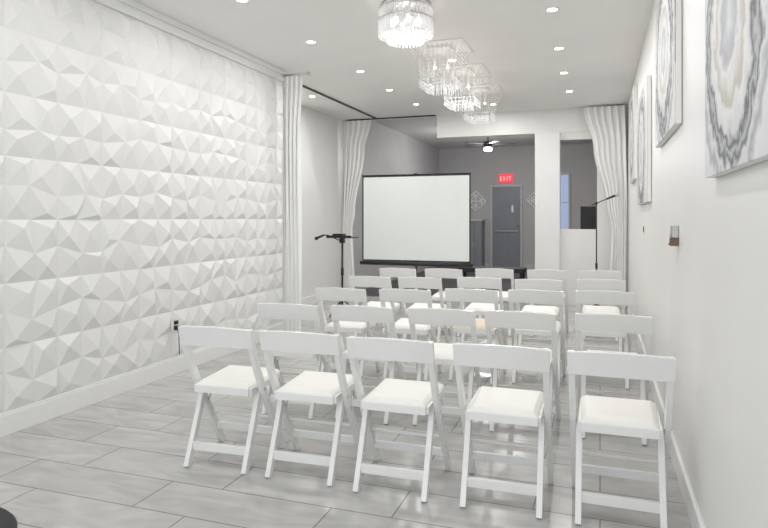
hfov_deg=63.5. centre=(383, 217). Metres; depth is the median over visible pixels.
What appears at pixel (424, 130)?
ceiling
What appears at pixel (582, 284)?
folding chair
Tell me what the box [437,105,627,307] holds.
wall partition
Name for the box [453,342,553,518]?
folding chair
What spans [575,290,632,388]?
folding chair
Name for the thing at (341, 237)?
microphone stand
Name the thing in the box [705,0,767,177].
abstract painting
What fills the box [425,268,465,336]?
folding chair
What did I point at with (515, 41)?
ceiling
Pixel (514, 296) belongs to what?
folding chair
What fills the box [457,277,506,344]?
folding chair
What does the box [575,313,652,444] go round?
folding chair
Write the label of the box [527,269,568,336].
folding chair
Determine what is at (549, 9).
recessed light
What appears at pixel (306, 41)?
recessed light
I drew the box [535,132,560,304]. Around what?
pillar
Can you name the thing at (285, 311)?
folding chair
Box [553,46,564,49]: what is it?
recessed light
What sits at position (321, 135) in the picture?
wall
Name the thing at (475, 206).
metal ornament
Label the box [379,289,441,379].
folding chair
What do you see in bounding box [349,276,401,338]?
folding chair
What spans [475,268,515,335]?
folding chair
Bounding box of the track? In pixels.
[302,85,435,120]
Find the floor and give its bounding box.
[0,267,691,527]
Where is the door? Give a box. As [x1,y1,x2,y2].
[490,185,521,266]
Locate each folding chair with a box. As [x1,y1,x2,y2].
[178,325,286,473]
[257,303,331,418]
[259,330,365,485]
[315,288,380,381]
[330,305,405,423]
[346,336,451,501]
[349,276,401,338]
[379,268,417,332]
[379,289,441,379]
[398,277,449,343]
[408,308,481,424]
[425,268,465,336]
[445,288,506,384]
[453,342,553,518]
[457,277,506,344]
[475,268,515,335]
[484,310,560,431]
[508,289,565,386]
[514,279,561,351]
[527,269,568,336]
[567,350,675,527]
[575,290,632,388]
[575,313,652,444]
[577,279,625,351]
[579,270,620,339]
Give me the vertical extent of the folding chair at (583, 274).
0.812 m
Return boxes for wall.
[283,73,289,322]
[300,105,438,298]
[439,143,596,266]
[628,0,767,527]
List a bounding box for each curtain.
[282,72,309,331]
[343,120,370,287]
[583,105,626,306]
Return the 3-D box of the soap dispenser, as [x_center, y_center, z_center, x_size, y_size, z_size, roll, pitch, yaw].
[1.611,0.098,3.463,0.055,0.115,0.100,0,0,19]
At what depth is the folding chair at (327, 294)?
5.37 m
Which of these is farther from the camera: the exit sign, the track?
the exit sign
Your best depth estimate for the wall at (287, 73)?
7.50 m
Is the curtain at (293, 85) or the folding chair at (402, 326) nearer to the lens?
the folding chair at (402, 326)
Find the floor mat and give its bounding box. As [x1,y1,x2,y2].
[0,507,16,527]
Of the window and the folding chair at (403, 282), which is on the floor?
the folding chair at (403, 282)
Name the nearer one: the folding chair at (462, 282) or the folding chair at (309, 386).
the folding chair at (309, 386)
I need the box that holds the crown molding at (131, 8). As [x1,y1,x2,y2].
[92,0,286,81]
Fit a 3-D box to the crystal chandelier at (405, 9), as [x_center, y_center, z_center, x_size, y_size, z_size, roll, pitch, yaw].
[0.180,-1.599,5.105,0.460,0.323,0.463,0,0,19]
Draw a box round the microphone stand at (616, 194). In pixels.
[592,193,618,305]
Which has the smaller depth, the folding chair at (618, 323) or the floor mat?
the floor mat
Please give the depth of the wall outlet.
5.50 m
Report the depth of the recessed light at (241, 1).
5.02 m
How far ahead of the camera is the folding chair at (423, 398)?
3.18 m
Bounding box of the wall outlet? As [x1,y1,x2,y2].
[172,318,179,353]
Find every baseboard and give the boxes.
[0,321,284,437]
[301,295,324,304]
[439,262,534,268]
[626,306,705,527]
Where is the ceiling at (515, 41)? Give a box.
[134,0,653,120]
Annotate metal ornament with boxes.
[471,191,485,211]
[526,191,534,207]
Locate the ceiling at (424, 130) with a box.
[375,117,592,148]
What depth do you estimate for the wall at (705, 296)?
2.58 m
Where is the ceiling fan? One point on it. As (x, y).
(488, 145)
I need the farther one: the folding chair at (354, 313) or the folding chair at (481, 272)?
the folding chair at (481, 272)
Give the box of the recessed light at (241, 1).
[235,0,249,2]
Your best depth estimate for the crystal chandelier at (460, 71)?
7.30 m
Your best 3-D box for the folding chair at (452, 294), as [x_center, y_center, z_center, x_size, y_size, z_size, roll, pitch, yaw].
[0.813,1.004,5.457,0.453,0.812,0.498,0,0,21]
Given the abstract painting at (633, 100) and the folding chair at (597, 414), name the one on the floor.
the folding chair at (597, 414)
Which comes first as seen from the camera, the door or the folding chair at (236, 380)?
the folding chair at (236, 380)
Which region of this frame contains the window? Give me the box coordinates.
[561,173,569,228]
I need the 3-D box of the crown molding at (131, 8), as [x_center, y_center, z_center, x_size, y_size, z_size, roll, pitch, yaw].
[-2.733,-1.700,3.113,0.090,0.120,9.280,0,0,19]
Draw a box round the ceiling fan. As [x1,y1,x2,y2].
[465,137,515,150]
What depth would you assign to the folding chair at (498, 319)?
4.02 m
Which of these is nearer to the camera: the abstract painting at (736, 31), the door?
the abstract painting at (736, 31)
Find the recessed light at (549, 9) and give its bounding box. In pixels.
[545,7,559,11]
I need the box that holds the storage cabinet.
[471,219,485,265]
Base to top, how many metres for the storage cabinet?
1.360 m
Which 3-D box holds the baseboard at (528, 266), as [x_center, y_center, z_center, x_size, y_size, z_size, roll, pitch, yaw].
[4.579,1.340,16.926,6.310,0.120,0.020,0,0,19]
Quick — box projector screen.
[360,173,472,289]
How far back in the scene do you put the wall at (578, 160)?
17.18 m
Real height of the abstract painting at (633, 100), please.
1.090 m
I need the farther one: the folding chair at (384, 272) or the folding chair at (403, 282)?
the folding chair at (384, 272)
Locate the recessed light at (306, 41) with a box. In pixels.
[305,40,316,43]
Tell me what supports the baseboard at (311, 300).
attached to the wall at (321, 135)
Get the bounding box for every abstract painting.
[629,84,636,183]
[637,75,650,204]
[655,0,681,147]
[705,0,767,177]
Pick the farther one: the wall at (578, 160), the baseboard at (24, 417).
the wall at (578, 160)
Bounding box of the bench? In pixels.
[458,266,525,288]
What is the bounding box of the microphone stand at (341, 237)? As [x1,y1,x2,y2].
[315,234,358,317]
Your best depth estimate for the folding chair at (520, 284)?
6.14 m
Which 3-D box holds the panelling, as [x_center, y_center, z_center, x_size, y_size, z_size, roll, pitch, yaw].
[-2.697,-0.195,3.204,0.038,2.890,9.083,0,0,19]
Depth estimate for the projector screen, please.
8.63 m
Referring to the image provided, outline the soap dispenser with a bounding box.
[667,225,678,245]
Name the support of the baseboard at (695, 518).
attached to the wall
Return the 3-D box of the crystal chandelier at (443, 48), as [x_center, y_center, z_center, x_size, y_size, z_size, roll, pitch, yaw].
[0.593,-1.522,6.412,0.575,0.476,0.575,0,0,19]
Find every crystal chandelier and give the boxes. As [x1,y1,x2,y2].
[378,0,432,37]
[407,38,473,87]
[435,63,489,104]
[455,83,503,118]
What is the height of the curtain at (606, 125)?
3.100 m
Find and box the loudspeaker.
[580,206,595,228]
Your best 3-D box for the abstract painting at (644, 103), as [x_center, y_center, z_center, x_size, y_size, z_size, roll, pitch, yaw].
[2.482,-0.670,5.939,0.033,1.060,1.550,0,0,19]
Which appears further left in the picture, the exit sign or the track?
the track
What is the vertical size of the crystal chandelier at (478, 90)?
0.476 m
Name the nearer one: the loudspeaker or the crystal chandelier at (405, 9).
the crystal chandelier at (405, 9)
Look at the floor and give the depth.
3.46 m
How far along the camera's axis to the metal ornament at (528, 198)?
17.08 m
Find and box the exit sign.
[499,174,512,182]
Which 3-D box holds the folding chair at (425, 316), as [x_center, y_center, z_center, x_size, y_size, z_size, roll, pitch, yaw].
[0.441,1.004,4.326,0.453,0.812,0.498,0,0,17]
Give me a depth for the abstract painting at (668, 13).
3.63 m
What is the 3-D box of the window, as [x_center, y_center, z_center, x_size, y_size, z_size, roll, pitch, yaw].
[4.878,-0.420,16.797,0.320,1.600,0.064,0,0,19]
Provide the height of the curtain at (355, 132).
3.100 m
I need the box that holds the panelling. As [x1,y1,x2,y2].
[0,0,282,413]

